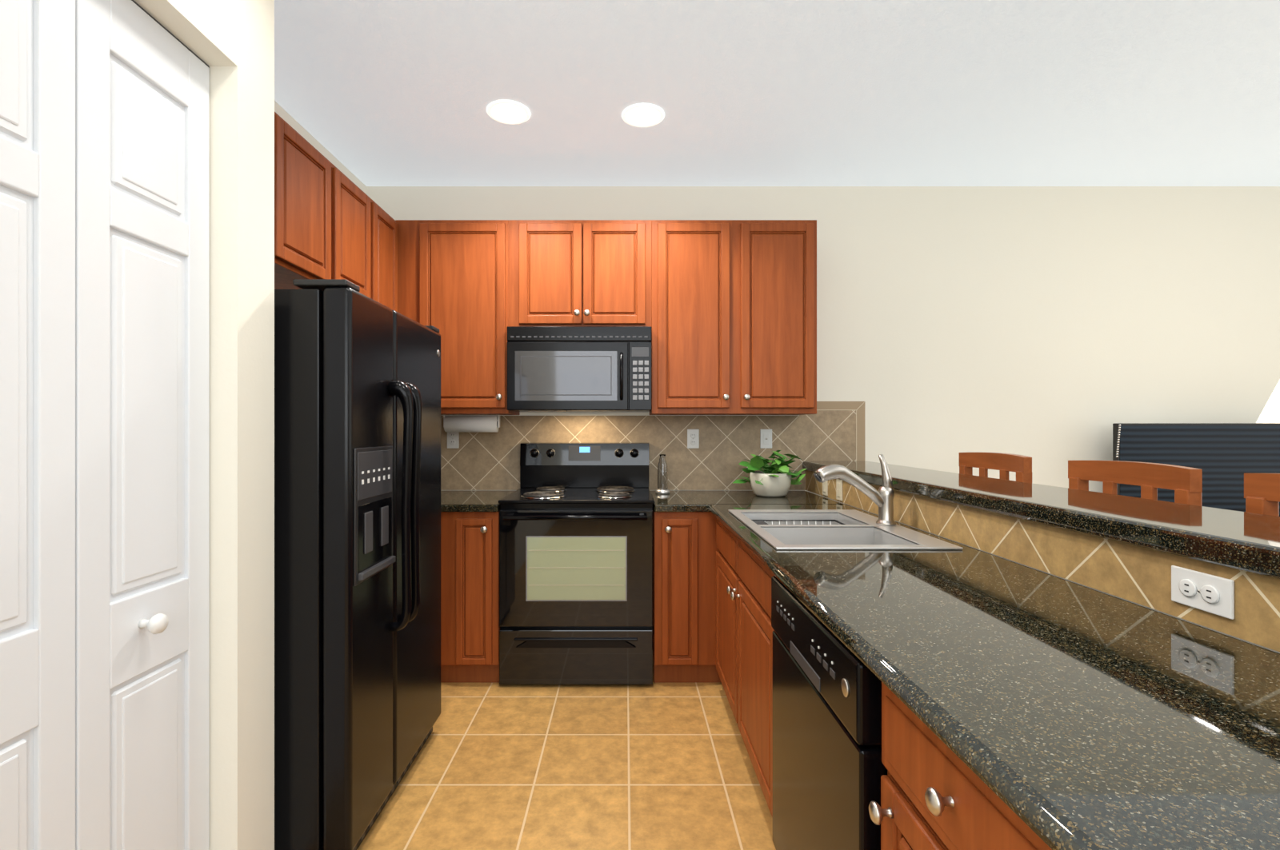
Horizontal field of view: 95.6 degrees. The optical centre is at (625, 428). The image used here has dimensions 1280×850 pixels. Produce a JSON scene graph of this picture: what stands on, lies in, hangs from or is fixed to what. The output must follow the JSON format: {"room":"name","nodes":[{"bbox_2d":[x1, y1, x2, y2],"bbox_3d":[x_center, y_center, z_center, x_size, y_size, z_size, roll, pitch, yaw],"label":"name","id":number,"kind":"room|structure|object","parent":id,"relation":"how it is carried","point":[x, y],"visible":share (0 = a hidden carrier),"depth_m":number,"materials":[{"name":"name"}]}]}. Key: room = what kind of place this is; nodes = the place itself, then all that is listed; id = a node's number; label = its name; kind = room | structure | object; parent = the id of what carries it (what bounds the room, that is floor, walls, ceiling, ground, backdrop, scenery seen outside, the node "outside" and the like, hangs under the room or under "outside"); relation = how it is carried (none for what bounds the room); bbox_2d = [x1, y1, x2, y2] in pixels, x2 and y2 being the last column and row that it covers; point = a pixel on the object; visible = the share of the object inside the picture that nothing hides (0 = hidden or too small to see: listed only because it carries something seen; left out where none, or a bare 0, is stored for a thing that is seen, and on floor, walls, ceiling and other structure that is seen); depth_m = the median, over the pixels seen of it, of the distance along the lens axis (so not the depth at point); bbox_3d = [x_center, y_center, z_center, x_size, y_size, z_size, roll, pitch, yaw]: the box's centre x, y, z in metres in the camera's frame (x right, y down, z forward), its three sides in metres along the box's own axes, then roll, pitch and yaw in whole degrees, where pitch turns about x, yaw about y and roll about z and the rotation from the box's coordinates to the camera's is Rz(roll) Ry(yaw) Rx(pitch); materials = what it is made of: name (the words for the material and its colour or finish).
{"room":"kitchen","nodes":[
{"label":"kitchen","id":0,"kind":"room"},
{"bbox_2d":[133,0,274,849],"bbox_3d":[-1.258,-0.097,-0.510,0.603,2.725,4.180,0,0,0],"label":"wall","id":1,"kind":"structure","parent":0,"point":[235,38],"depth_m":1.45,"materials":[{"name":"beige paint"}]},
{"bbox_2d":[0,0,209,849],"bbox_3d":[-1.014,0.181,1.081,0.080,2.146,0.692,0,0,0],"label":"bifold closet door","id":2,"kind":"structure","parent":1,"relation":"in","point":[105,111],"depth_m":1.13,"materials":[{"name":"white wood"}]},
{"bbox_2d":[274,100,366,194],"bbox_3d":[-1.635,-0.097,0.445,0.150,2.725,6.090,0,0,0],"label":"wall","id":3,"kind":"structure","parent":0,"point":[278,110],"depth_m":2.93,"materials":[{"name":"beige paint"}]},
{"bbox_2d":[274,112,397,311],"bbox_3d":[-1.379,-0.609,2.544,0.355,1.056,1.888,0,0,0],"label":"upper cabinet","id":4,"kind":"object","parent":3,"relation":"attached to","point":[326,226],"visible":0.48,"depth_m":2.39,"materials":[{"name":"brown wood"}]},
{"bbox_2d":[356,682,775,849],"bbox_3d":[2.020,1.316,0.445,7.560,0.100,6.490,0,0,0],"label":"floor","id":5,"kind":"structure","parent":0,"point":[656,766],"depth_m":2.12,"materials":[{"name":"tile"}]},
{"bbox_2d":[274,279,440,849],"bbox_3d":[-1.124,0.424,2.022,0.864,1.683,0.813,0,0,0],"label":"refrigerator","id":6,"kind":"object","parent":5,"relation":"on","point":[358,379],"visible":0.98,"depth_m":1.64,"materials":[{"name":"black metal"}]},
{"bbox_2d":[440,511,499,683],"bbox_3d":[-1.091,0.839,3.142,0.931,0.855,0.673,0,0,0],"label":"base cabinet","id":7,"kind":"object","parent":5,"relation":"on","point":[470,542],"visible":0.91,"depth_m":2.85,"materials":[{"name":"brown wood"}]},
{"bbox_2d":[440,490,515,512],"bbox_3d":[-1.091,0.390,3.154,0.932,0.038,0.648,0,0,0],"label":"countertop","id":8,"kind":"structure","parent":7,"relation":"on","point":[451,501],"depth_m":2.97,"materials":[{"name":"stone"}]},
{"bbox_2d":[498,443,654,684],"bbox_3d":[-0.242,0.675,3.124,0.762,1.182,0.702,0,0,0],"label":"stove","id":9,"kind":"object","parent":5,"relation":"on","point":[576,536],"visible":1,"depth_m":2.83,"materials":[{"name":"black metal"}]},
{"bbox_2d":[652,507,721,683],"bbox_3d":[0.614,0.839,3.142,0.943,0.855,0.673,0,0,0],"label":"base cabinet","id":10,"kind":"object","parent":5,"relation":"on","point":[685,549],"visible":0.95,"depth_m":2.86,"materials":[{"name":"brown wood"}]},
{"bbox_2d":[650,490,1279,849],"bbox_3d":[0.610,0.390,1.899,0.937,0.038,3.158,0,0,0],"label":"countertop","id":11,"kind":"structure","parent":10,"relation":"on","point":[1101,721],"depth_m":0.83,"materials":[{"name":"stone"}]},
{"bbox_2d":[655,454,670,494],"bbox_3d":[0.212,0.259,3.315,0.084,0.222,0.084,0,0,0],"label":"glass cruet","id":12,"kind":"object","parent":11,"relation":"on","point":[662,468],"visible":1,"depth_m":3.29,"materials":[{"name":"clear glass"}]},
{"bbox_2d":[732,450,806,497],"bbox_3d":[0.805,0.244,3.231,0.379,0.252,0.346,0,0,-26],"label":"plant pot","id":13,"kind":"object","parent":11,"relation":"on","point":[775,481],"visible":1,"depth_m":3.13,"materials":[{"name":"beige ceramic"}]},
{"bbox_2d":[728,509,963,549],"bbox_3d":[0.745,0.444,2.186,0.570,0.161,0.832,0,0,0],"label":"sink","id":14,"kind":"object","parent":11,"relation":"in","point":[782,529],"visible":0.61,"depth_m":2.16,"materials":[{"name":"silver metal"}]},
{"bbox_2d":[813,454,896,525],"bbox_3d":[0.868,0.230,2.191,0.318,0.265,0.073,0,0,-7],"label":"faucet","id":15,"kind":"object","parent":11,"relation":"on","point":[883,498],"visible":1,"depth_m":2.18,"materials":[{"name":"silver metal"}]},
{"bbox_2d":[716,518,774,818],"bbox_3d":[0.744,0.839,2.249,0.683,0.855,1.218,0,0,0],"label":"base cabinet","id":16,"kind":"object","parent":5,"relation":"on","point":[744,630],"visible":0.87,"depth_m":2.08,"materials":[{"name":"brown wood"}]},
{"bbox_2d":[771,576,887,849],"bbox_3d":[0.738,0.840,1.325,0.665,0.853,0.614,0,0,0],"label":"dishwasher","id":17,"kind":"object","parent":5,"relation":"on","point":[828,767],"visible":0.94,"depth_m":1.22,"materials":[{"name":"black metal"}]},
{"bbox_2d":[868,682,1051,849],"bbox_3d":[0.744,0.839,0.656,0.683,0.855,0.712,0,0,0],"label":"base cabinet","id":18,"kind":"object","parent":5,"relation":"on","point":[931,800],"visible":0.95,"depth_m":0.83,"materials":[{"name":"brown wood"}]},
{"bbox_2d":[958,452,1031,483],"bbox_3d":[1.782,0.686,2.530,0.415,1.160,0.450,0,0,0],"label":"stool","id":19,"kind":"object","parent":5,"relation":"on","point":[1006,463],"visible":0.17,"depth_m":2.48,"materials":[{"name":"brown wood"}]},
{"bbox_2d":[1068,460,1202,506],"bbox_3d":[1.782,0.686,1.850,0.415,1.160,0.450,0,0,0],"label":"stool","id":20,"kind":"object","parent":5,"relation":"on","point":[1186,482],"visible":0.19,"depth_m":1.79,"materials":[{"name":"brown wood"}]},
{"bbox_2d":[1244,473,1279,516],"bbox_3d":[1.782,0.686,1.260,0.415,1.160,0.450,0,0,0],"label":"stool","id":21,"kind":"object","parent":5,"relation":"on","point":[1262,491],"visible":0.2,"depth_m":1.44,"materials":[{"name":"brown wood"}]},
{"bbox_2d":[1256,380,1279,423],"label":"floor lamp","id":22,"kind":"object","parent":5,"relation":"on","point":[1270,413],"depth_m":2.58,"materials":[{"name":"white metal"}]},
{"bbox_3d":[3.450,1.006,3.226,1.800,0.520,0.509,0,0,0],"label":"tv console","id":23,"kind":"object","parent":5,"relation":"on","visible":0},
{"bbox_2d":[1112,423,1279,516],"bbox_3d":[3.415,0.357,3.310,1.230,0.774,0.220,0,0,0],"label":"window blind","id":24,"kind":"object","parent":23,"relation":"on","point":[1224,452],"visible":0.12,"depth_m":3.30,"materials":[{"name":"black"}]},
{"bbox_2d":[274,0,1279,186],"bbox_3d":[2.020,-1.509,0.445,7.560,0.100,6.490,0,0,0],"label":"ceiling","id":25,"kind":"structure","parent":0,"point":[750,93],"depth_m":2.47,"materials":[{"name":"white paint"}]},
{"bbox_2d":[486,100,530,124],"bbox_3d":[-0.538,-1.454,2.671,0.200,0.007,0.200,0,0,0],"label":"recessed light","id":26,"kind":"object","parent":25,"relation":"in","point":[503,111],"visible":1,"depth_m":2.67,"materials":[{"name":"white"}]},
{"bbox_2d":[621,103,664,127],"bbox_3d":[0.082,-1.454,2.698,0.200,0.007,0.200,0,0,0],"label":"recessed light","id":27,"kind":"object","parent":25,"relation":"in","point":[638,115],"visible":1,"depth_m":2.69,"materials":[{"name":"white"}]},
{"bbox_2d":[366,186,1279,492],"bbox_3d":[2.020,-0.097,3.565,7.460,2.725,0.150,0,0,0],"label":"wall","id":28,"kind":"structure","parent":0,"point":[1032,322],"depth_m":3.49,"materials":[{"name":"beige paint"}]},
{"bbox_2d":[395,220,816,415],"bbox_3d":[-0.106,-0.609,3.296,2.298,1.056,0.383,0,0,0],"label":"upper cabinet","id":29,"kind":"object","parent":28,"relation":"attached to","point":[730,306],"visible":0.93,"depth_m":3.14,"materials":[{"name":"brown wood"}]},
{"bbox_2d":[442,415,500,432],"bbox_3d":[-0.882,-0.029,3.330,0.319,0.100,0.094,0,0,0],"label":"paper towel","id":30,"kind":"object","parent":29,"relation":"attached to","point":[451,423],"visible":1,"depth_m":3.29,"materials":[{"name":"white paper"}]},
{"bbox_2d":[506,326,651,412],"bbox_3d":[-0.247,-0.320,3.262,0.773,0.450,0.448,0,0,0],"label":"microwave","id":31,"kind":"object","parent":29,"relation":"attached to","point":[550,369],"visible":1,"depth_m":3.08,"materials":[{"name":"black"}]},
{"bbox_2d":[440,401,864,490],"bbox_3d":[-0.061,0.102,3.484,2.996,0.533,0.012,0,0,0],"label":"tile backsplash","id":32,"kind":"structure","parent":28,"relation":"attached to","point":[836,433],"depth_m":3.48,"materials":[{"name":"beige tile"}]},
{"bbox_2d":[447,432,459,448],"bbox_3d":[-1.035,0.061,3.474,0.070,0.115,0.010,0,0,0],"label":"outlet","id":33,"kind":"object","parent":32,"relation":"attached to","point":[453,438],"visible":0.85,"depth_m":3.47,"materials":[{"name":"white plastic"}]},
{"bbox_2d":[687,429,699,448],"bbox_3d":[0.404,0.061,3.474,0.070,0.115,0.010,0,0,0],"label":"outlet","id":34,"kind":"object","parent":32,"relation":"attached to","point":[693,435],"visible":1,"depth_m":3.47,"materials":[{"name":"white plastic"}]},
{"bbox_2d":[760,429,771,448],"bbox_3d":[0.843,0.061,3.473,0.070,0.115,0.014,0,0,0],"label":"light switch","id":35,"kind":"object","parent":32,"relation":"attached to","point":[766,435],"visible":1,"depth_m":3.47,"materials":[{"name":"white plastic"}]},
{"bbox_2d":[805,470,1279,653],"bbox_3d":[1.165,0.757,1.895,0.170,1.018,3.189,0,0,0],"label":"tile backsplash","id":36,"kind":"structure","parent":0,"point":[1140,576],"depth_m":1.34,"materials":[{"name":"beige tile"}]},
{"bbox_2d":[822,480,827,495],"bbox_3d":[1.074,0.308,3.130,0.011,0.105,0.075,0,0,0],"label":"wall switch","id":37,"kind":"object","parent":36,"relation":"attached to","point":[825,485],"visible":0.77,"depth_m":3.11,"materials":[{"name":"beige plastic"}]},
{"bbox_2d":[836,479,842,501],"bbox_3d":[1.074,0.308,2.920,0.011,0.105,0.075,0,0,0],"label":"wall switch","id":38,"kind":"object","parent":36,"relation":"attached to","point":[838,482],"visible":0.94,"depth_m":2.91,"materials":[{"name":"beige plastic"}]},
{"bbox_2d":[802,461,1279,579],"bbox_3d":[1.255,0.220,1.879,0.394,0.052,3.198,0,0,0],"label":"bar","id":39,"kind":"object","parent":36,"relation":"on","point":[1238,540],"visible":0.85,"depth_m":1.37,"materials":[{"name":"stone"}]},
{"bbox_2d":[1171,565,1234,619],"bbox_3d":[1.074,0.304,1.085,0.010,0.070,0.115,0,0,0],"label":"wall outlet","id":40,"kind":"object","parent":36,"relation":"attached to","point":[1213,594],"visible":1,"depth_m":1.08,"materials":[{"name":"white plastic"}]}
]}

